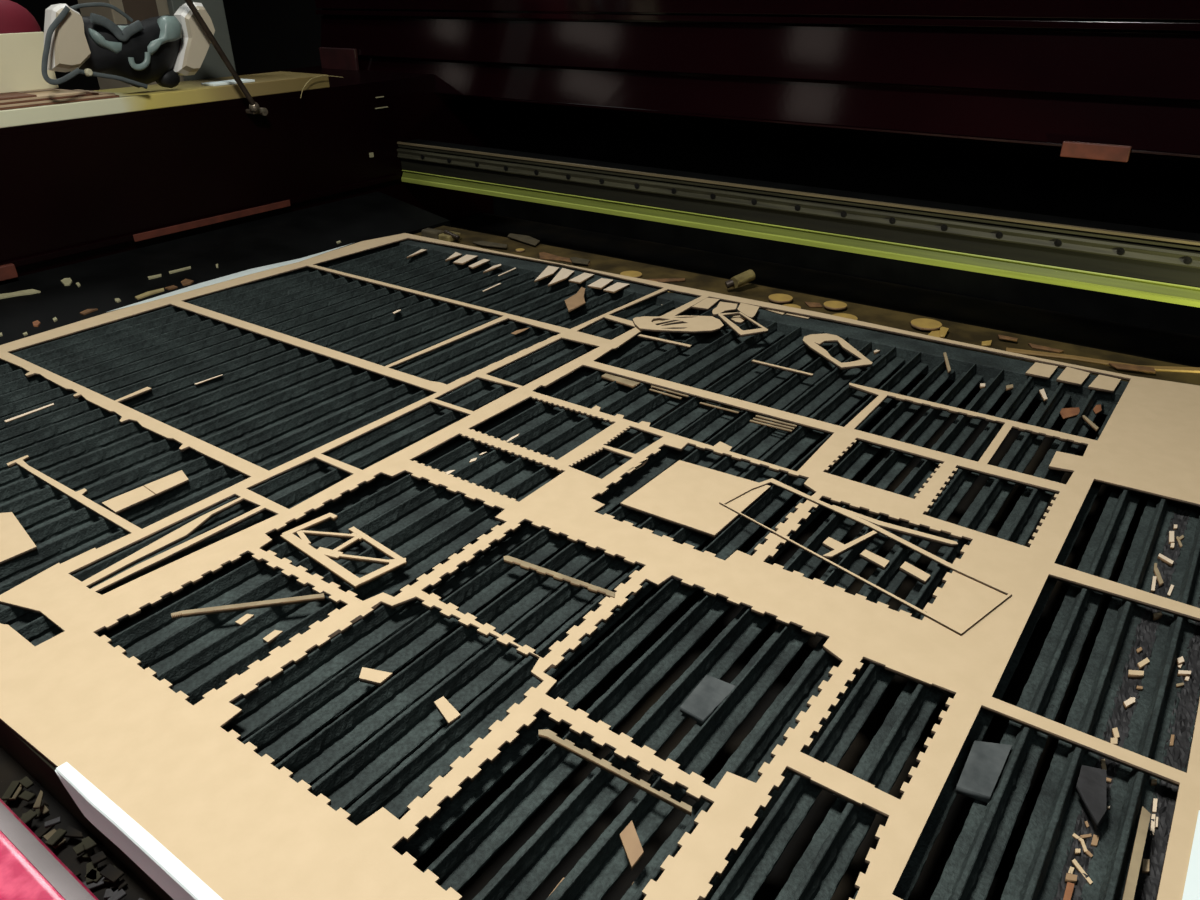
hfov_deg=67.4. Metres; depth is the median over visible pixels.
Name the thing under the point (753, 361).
stick
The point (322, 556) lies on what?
truss offcut
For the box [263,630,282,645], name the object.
rectangle
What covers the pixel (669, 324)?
paddle offcut
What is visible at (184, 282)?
scrap
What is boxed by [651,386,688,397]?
stick
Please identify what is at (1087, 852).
chip
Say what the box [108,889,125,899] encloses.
scrap
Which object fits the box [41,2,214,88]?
respirator
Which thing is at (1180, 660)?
chip
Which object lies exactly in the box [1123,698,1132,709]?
chip
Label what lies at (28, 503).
bed slat
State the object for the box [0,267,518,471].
bed slat
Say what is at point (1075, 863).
chip
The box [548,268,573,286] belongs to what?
tab
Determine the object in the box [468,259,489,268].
tab
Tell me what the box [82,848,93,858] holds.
scrap
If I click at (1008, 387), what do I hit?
chip
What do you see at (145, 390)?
stick
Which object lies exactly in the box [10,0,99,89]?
wall
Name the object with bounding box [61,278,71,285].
scrap
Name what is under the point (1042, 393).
stick
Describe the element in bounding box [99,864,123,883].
scrap
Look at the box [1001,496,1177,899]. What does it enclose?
bed slat
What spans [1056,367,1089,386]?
tab
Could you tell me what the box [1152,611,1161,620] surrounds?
chip
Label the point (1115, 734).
chip
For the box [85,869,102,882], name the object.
scrap
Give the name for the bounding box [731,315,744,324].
disc offcut
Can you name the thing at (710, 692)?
block
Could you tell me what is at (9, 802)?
scrap
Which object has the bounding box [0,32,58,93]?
panel
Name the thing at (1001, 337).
scrap
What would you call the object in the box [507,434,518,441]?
splinter
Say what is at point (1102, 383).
tab
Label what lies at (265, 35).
wall
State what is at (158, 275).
scrap
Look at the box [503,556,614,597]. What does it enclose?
stick
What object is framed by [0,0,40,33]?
cushion
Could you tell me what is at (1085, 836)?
chip
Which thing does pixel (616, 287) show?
tab
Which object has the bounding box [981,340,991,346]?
scrap
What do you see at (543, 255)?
scrap
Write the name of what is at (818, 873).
bed slat
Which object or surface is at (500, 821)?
bed slat
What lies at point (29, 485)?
bed slat
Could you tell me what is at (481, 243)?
scrap
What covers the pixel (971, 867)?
bed slat
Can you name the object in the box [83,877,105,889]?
scrap
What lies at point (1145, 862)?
chip
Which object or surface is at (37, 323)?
scrap
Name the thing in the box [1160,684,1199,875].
bed slat
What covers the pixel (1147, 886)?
crumbs
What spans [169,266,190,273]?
scrap
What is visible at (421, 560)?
bed slat
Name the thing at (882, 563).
rectangular offcut
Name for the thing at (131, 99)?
board
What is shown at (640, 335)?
stick
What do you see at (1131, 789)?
bed slat
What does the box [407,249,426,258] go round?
tab
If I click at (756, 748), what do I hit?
bed slat
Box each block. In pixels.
[680,675,734,724]
[955,741,1011,802]
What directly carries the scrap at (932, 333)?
on the cutter
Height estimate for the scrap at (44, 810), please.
0.002 m
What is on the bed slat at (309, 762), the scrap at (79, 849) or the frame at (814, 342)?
the frame at (814, 342)
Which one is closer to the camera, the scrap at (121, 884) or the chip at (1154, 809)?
the scrap at (121, 884)
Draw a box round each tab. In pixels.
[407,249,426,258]
[445,252,461,261]
[453,255,477,264]
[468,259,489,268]
[483,264,500,273]
[534,266,558,282]
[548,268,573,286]
[569,273,593,283]
[587,278,613,289]
[603,282,629,293]
[1025,362,1057,379]
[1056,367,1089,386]
[1088,375,1120,393]
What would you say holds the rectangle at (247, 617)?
on the bed slat at (187, 674)
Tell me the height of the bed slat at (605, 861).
0.015 m
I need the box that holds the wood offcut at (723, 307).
[712,302,737,316]
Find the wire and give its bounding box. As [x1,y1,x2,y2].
[300,76,342,97]
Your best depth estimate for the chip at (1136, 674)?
0.56 m
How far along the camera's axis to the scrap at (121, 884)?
0.46 m
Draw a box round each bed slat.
[0,243,395,365]
[0,244,407,374]
[0,246,419,384]
[0,249,433,394]
[0,252,446,405]
[0,257,459,417]
[0,260,474,429]
[0,263,488,442]
[0,264,503,456]
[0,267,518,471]
[0,270,533,487]
[0,277,550,505]
[0,280,568,517]
[0,292,619,585]
[0,292,635,610]
[0,297,658,629]
[15,300,674,645]
[17,282,585,531]
[27,288,602,547]
[96,308,698,637]
[109,308,720,657]
[134,316,741,674]
[156,317,757,692]
[185,321,784,704]
[223,326,803,740]
[242,331,832,761]
[275,336,856,784]
[311,341,880,810]
[346,346,904,825]
[395,352,927,859]
[423,357,954,892]
[472,363,982,899]
[546,369,1010,899]
[621,376,1039,899]
[706,383,1070,899]
[775,390,1102,899]
[853,404,1115,899]
[930,487,1140,899]
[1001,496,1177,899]
[1080,506,1199,899]
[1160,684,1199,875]
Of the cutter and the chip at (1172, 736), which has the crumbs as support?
the chip at (1172, 736)
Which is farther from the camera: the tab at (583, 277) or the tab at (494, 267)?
the tab at (494, 267)
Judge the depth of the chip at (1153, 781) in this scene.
0.48 m
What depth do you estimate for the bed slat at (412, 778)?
0.56 m
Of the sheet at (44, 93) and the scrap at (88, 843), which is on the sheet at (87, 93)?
the sheet at (44, 93)
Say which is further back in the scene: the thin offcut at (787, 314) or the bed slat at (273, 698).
the thin offcut at (787, 314)
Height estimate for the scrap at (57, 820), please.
0.002 m
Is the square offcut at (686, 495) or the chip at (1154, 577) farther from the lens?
the square offcut at (686, 495)
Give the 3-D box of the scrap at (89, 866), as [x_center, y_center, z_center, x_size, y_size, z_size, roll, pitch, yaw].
[-0.263,0.219,0.467,0.005,0.002,0.012,-13,30,-22]
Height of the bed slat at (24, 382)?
0.015 m
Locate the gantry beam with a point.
(1163, 265)
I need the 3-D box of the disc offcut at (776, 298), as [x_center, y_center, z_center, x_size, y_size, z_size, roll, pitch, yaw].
[0.238,-0.200,1.189,0.032,0.003,0.032,18,33,32]
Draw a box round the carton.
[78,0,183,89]
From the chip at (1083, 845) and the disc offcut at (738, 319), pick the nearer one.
the chip at (1083, 845)
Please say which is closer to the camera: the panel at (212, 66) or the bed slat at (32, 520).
the bed slat at (32, 520)
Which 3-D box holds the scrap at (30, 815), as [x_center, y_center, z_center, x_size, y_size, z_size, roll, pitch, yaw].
[-0.312,0.201,0.490,0.006,0.002,0.009,12,31,23]
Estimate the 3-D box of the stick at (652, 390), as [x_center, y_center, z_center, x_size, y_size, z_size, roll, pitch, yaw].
[0.066,-0.057,0.913,0.038,0.002,0.002,19,34,33]
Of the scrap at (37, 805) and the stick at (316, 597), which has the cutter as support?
the scrap at (37, 805)
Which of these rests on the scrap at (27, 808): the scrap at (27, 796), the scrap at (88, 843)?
the scrap at (27, 796)
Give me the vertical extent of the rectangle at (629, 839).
0.003 m
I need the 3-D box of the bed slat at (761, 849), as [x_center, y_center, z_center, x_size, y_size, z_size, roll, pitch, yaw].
[0.191,0.089,0.647,0.106,0.018,0.857,18,33,32]
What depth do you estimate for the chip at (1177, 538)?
0.69 m
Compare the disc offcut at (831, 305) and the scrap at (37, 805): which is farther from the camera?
the disc offcut at (831, 305)
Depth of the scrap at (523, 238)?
1.47 m
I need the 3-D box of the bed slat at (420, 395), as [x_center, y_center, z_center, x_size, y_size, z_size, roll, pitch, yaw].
[-0.205,-0.040,0.905,0.025,0.015,0.857,18,33,32]
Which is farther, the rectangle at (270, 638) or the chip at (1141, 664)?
the rectangle at (270, 638)
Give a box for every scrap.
[0,289,40,298]
[1,781,19,800]
[3,800,13,805]
[9,783,23,800]
[18,790,34,801]
[19,776,33,788]
[20,810,37,824]
[22,799,48,812]
[33,320,40,326]
[33,790,43,808]
[34,816,54,838]
[35,806,47,818]
[39,805,48,814]
[43,829,66,848]
[45,817,60,827]
[45,828,66,846]
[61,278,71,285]
[63,826,82,837]
[68,864,80,876]
[73,842,85,855]
[80,309,97,314]
[81,836,96,850]
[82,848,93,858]
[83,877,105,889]
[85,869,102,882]
[86,862,97,884]
[91,851,106,865]
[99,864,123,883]
[104,887,118,899]
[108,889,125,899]
[110,879,127,890]
[135,288,163,299]
[148,274,161,279]
[165,285,177,289]
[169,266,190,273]
[181,279,193,285]
[472,241,507,248]
[508,233,539,245]
[539,252,589,265]
[565,287,584,311]
[570,257,589,264]
[645,278,684,282]
[805,302,821,307]
[928,330,947,337]
[940,327,948,337]
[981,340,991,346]
[997,335,1017,341]
[1006,347,1199,372]
[1028,343,1063,352]
[1109,363,1155,373]
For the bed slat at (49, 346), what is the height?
0.015 m
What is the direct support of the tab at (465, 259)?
on the bed slat at (69, 400)
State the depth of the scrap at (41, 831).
0.49 m
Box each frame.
[719,478,1011,635]
[802,333,872,369]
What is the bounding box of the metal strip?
[55,762,222,899]
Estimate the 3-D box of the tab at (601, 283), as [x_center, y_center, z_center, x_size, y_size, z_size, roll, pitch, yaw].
[0.001,-0.228,1.233,0.021,0.003,0.039,13,31,24]
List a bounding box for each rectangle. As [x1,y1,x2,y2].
[235,614,254,625]
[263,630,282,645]
[359,667,392,686]
[434,696,460,725]
[620,821,643,869]
[692,298,719,310]
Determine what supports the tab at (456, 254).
on the bed slat at (26, 403)
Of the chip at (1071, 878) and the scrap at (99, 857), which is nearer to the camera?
the chip at (1071, 878)
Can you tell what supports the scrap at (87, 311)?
on the cutter
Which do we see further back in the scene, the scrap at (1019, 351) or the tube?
the tube
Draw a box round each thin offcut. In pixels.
[763,309,784,315]
[785,313,809,319]
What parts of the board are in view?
paper strip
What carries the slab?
on the bed slat at (1041, 857)
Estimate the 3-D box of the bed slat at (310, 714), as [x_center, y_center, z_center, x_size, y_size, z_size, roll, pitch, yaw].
[0.012,0.031,0.764,0.027,0.015,0.857,18,33,32]
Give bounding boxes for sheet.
[0,88,85,102]
[0,89,98,104]
[0,89,114,107]
[0,92,36,99]
[0,95,119,109]
[0,233,1199,899]
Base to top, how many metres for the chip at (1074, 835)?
0.001 m
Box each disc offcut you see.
[516,248,524,252]
[620,271,641,277]
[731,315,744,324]
[768,294,792,302]
[783,304,800,308]
[823,301,846,309]
[833,313,857,319]
[911,318,941,330]
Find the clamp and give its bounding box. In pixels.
[421,228,460,241]
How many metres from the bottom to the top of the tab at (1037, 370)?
0.003 m
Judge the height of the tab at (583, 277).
0.003 m
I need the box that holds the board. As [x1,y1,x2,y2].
[0,71,329,127]
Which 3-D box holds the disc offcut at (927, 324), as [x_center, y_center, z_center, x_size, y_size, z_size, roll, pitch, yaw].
[0.397,-0.153,1.095,0.036,0.003,0.036,18,33,32]
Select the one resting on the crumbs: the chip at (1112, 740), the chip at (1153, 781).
the chip at (1112, 740)
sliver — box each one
[4,403,53,422]
[195,374,222,384]
[483,283,500,291]
[511,328,529,334]
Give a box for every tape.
[108,243,352,311]
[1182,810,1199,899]
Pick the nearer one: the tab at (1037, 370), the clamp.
the tab at (1037, 370)
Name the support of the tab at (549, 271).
on the bed slat at (29, 485)
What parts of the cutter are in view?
frame, slat rail, wall trim, lid panel, lid panel, lid panel, lid, slat rail, lid panel, panel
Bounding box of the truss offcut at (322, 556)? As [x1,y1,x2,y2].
[280,513,406,588]
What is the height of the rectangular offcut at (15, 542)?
0.003 m
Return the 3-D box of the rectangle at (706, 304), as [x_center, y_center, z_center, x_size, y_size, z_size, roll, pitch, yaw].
[0.136,-0.187,1.153,0.021,0.003,0.043,13,31,24]
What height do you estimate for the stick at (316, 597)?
0.003 m
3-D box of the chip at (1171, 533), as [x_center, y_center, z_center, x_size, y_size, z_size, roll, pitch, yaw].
[0.440,0.068,0.693,0.003,0.003,0.019,14,31,26]
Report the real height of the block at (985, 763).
0.005 m
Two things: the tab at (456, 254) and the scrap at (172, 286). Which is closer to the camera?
the scrap at (172, 286)
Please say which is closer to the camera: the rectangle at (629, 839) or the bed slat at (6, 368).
the rectangle at (629, 839)
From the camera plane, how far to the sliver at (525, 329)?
1.07 m
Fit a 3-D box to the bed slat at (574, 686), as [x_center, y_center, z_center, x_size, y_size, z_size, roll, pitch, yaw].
[0.105,0.062,0.703,0.022,0.015,0.857,18,33,32]
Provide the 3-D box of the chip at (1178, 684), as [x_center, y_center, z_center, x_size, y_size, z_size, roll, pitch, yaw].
[0.355,0.144,0.551,0.006,0.002,0.002,-6,28,-10]
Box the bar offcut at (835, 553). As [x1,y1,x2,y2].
[823,530,876,559]
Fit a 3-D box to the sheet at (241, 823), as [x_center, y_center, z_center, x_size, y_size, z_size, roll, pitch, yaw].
[-0.078,-0.030,0.863,1.283,0.003,0.966,18,33,32]
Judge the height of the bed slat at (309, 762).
0.015 m
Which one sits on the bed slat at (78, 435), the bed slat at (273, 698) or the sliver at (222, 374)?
the sliver at (222, 374)
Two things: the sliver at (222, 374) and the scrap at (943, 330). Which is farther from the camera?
the scrap at (943, 330)
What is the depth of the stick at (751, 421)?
0.84 m
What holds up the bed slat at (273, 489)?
in the cutter
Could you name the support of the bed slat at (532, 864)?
in the cutter
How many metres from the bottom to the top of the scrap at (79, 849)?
0.002 m
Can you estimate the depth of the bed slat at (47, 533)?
0.89 m
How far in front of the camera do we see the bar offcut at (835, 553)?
0.66 m
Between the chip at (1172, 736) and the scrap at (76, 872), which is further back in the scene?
the chip at (1172, 736)
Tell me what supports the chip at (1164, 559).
on the crumbs
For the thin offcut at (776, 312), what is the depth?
1.12 m
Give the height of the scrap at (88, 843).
0.002 m
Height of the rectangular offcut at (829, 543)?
0.003 m
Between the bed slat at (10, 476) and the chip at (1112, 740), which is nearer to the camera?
the chip at (1112, 740)
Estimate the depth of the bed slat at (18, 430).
1.02 m
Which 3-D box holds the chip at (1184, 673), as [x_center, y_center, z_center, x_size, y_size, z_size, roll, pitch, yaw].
[0.363,0.139,0.559,0.009,0.002,0.003,2,28,5]
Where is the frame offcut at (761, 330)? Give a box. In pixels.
[718,312,767,336]
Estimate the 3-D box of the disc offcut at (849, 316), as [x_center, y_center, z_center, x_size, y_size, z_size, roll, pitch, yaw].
[0.305,-0.164,1.125,0.033,0.003,0.033,18,33,32]
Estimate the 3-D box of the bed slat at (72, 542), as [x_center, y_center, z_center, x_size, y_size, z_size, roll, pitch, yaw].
[-0.231,-0.050,0.921,0.032,0.018,0.857,18,33,32]
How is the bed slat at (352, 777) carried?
in the cutter
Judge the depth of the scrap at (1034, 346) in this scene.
1.03 m
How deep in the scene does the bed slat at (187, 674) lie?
0.71 m
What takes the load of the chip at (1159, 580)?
on the crumbs
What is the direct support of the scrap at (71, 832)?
on the cutter
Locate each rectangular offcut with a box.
[0,512,37,565]
[822,537,844,550]
[860,549,888,569]
[899,561,930,583]
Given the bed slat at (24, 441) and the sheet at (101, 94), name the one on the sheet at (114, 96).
the sheet at (101, 94)
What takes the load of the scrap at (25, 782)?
on the cutter
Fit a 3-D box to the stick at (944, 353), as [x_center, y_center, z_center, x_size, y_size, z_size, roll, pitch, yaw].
[0.374,-0.094,0.970,0.003,0.002,0.056,6,29,12]
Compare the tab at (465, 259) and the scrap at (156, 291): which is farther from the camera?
the tab at (465, 259)
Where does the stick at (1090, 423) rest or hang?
on the bed slat at (818, 873)
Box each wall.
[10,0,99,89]
[223,0,322,73]
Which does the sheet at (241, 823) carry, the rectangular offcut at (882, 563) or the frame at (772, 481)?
the frame at (772, 481)
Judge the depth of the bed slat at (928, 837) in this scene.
0.52 m
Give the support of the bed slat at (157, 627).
in the cutter
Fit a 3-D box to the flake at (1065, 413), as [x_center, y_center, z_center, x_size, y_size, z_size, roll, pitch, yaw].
[0.462,-0.037,0.887,0.033,0.002,0.016,-12,30,-20]
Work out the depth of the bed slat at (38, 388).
1.09 m
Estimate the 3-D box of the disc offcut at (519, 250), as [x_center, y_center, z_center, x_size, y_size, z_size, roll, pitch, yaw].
[-0.126,-0.316,1.424,0.014,0.003,0.014,18,33,32]
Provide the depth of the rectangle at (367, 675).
0.55 m
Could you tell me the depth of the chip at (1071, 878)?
0.43 m
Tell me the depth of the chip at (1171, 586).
0.63 m
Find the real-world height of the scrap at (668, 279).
0.003 m
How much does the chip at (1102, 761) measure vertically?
0.002 m
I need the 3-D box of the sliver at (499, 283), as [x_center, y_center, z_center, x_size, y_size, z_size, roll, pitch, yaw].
[-0.147,-0.221,1.222,0.003,0.001,0.041,15,32,27]
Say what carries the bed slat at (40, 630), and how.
in the cutter
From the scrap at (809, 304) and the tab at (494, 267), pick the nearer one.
the scrap at (809, 304)
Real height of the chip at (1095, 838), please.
0.002 m
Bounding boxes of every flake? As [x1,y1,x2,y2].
[1060,407,1079,418]
[1093,404,1101,413]
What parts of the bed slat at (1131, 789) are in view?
tan strip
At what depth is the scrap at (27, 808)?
0.51 m
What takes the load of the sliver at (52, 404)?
on the bed slat at (18, 430)
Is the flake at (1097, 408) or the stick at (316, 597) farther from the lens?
the flake at (1097, 408)
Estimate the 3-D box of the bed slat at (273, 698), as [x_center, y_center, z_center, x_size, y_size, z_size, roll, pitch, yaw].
[-0.012,0.024,0.779,0.027,0.015,0.857,18,33,32]
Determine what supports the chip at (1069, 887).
on the crumbs
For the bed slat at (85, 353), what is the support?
in the cutter
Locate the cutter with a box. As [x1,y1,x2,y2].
[0,0,1199,899]
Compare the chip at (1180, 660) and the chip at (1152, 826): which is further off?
the chip at (1180, 660)
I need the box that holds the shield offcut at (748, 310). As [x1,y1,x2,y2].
[737,303,758,318]
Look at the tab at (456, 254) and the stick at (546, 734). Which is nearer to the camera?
the stick at (546, 734)
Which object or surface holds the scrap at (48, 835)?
on the cutter
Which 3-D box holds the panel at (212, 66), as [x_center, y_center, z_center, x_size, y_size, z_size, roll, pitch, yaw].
[-0.652,-0.721,1.454,0.014,0.261,0.092,18,33,32]
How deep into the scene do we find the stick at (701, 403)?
0.88 m
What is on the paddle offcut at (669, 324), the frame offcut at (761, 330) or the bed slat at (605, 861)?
the frame offcut at (761, 330)
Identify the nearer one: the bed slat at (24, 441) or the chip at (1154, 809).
the chip at (1154, 809)
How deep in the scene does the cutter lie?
1.29 m
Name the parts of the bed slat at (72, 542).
strip offcut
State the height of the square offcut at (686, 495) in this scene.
0.003 m
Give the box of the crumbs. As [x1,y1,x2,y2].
[1053,502,1199,899]
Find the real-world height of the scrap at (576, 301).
0.003 m
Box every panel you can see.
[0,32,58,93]
[167,0,235,80]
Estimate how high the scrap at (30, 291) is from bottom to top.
0.005 m
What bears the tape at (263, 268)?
attached to the sheet at (241, 823)
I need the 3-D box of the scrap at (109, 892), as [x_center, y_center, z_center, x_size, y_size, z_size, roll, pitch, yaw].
[-0.248,0.226,0.458,0.006,0.002,0.005,-6,28,-9]
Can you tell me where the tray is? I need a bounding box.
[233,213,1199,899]
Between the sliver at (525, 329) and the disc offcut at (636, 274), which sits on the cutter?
the disc offcut at (636, 274)
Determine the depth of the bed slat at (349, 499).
0.78 m
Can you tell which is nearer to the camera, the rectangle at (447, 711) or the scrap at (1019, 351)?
the rectangle at (447, 711)
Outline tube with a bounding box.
[725,269,755,287]
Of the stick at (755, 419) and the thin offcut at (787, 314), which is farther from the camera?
the thin offcut at (787, 314)
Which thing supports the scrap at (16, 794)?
on the cutter
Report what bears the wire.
on the board
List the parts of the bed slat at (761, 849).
strip offcut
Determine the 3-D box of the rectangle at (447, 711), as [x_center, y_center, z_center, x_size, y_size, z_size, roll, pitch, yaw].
[-0.089,0.152,0.522,0.009,0.003,0.021,-22,34,-34]
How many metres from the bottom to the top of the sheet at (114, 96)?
0.003 m
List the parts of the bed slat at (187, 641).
strip offcut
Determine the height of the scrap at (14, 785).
0.002 m
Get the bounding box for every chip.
[1006,384,1012,390]
[1063,882,1073,899]
[1064,873,1076,883]
[1072,833,1082,842]
[1072,859,1092,884]
[1075,849,1079,854]
[1080,834,1091,838]
[1080,839,1086,852]
[1082,849,1092,857]
[1090,834,1098,846]
[1100,759,1106,770]
[1110,738,1117,745]
[1111,727,1119,739]
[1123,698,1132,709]
[1128,670,1143,678]
[1137,658,1149,669]
[1142,859,1149,873]
[1150,814,1155,836]
[1151,576,1156,591]
[1151,779,1156,785]
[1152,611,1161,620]
[1152,798,1157,812]
[1153,568,1163,586]
[1157,553,1173,566]
[1167,584,1173,596]
[1168,531,1173,544]
[1169,734,1174,746]
[1176,536,1181,547]
[1176,656,1183,666]
[1176,683,1183,687]
[1177,670,1190,676]
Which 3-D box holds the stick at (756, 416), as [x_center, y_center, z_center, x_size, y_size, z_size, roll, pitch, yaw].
[0.167,-0.027,0.854,0.042,0.002,0.002,17,33,30]
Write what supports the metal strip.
attached to the sheet at (241, 823)
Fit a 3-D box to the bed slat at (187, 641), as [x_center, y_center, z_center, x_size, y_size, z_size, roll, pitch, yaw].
[-0.082,0.000,0.825,0.044,0.015,0.857,18,33,32]
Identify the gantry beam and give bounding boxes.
[397,139,1199,307]
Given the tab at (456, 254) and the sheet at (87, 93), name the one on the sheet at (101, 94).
the sheet at (87, 93)
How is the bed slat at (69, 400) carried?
in the cutter
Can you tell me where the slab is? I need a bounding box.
[1075,765,1105,828]
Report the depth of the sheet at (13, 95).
1.19 m
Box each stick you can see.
[115,387,151,402]
[171,593,324,619]
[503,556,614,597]
[538,729,691,815]
[638,334,690,348]
[649,389,681,399]
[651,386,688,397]
[699,402,738,413]
[750,420,791,432]
[752,360,812,376]
[753,418,794,429]
[755,415,796,427]
[943,352,950,372]
[1039,389,1046,400]
[1082,415,1098,430]
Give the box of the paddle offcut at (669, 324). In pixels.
[633,315,723,333]
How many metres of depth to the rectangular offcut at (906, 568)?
0.63 m
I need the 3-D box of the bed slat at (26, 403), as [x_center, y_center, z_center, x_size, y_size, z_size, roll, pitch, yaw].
[-0.468,-0.127,1.076,0.025,0.015,0.857,18,33,32]
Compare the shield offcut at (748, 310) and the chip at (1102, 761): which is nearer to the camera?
the chip at (1102, 761)
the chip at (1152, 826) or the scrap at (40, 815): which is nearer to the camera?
the chip at (1152, 826)
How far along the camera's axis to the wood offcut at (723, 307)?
1.12 m
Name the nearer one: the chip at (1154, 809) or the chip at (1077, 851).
the chip at (1077, 851)
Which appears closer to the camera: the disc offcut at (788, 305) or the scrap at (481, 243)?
the disc offcut at (788, 305)
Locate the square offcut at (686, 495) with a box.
[620,460,770,537]
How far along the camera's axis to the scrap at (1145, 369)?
0.97 m
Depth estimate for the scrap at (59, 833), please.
0.48 m
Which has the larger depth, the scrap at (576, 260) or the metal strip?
the scrap at (576, 260)

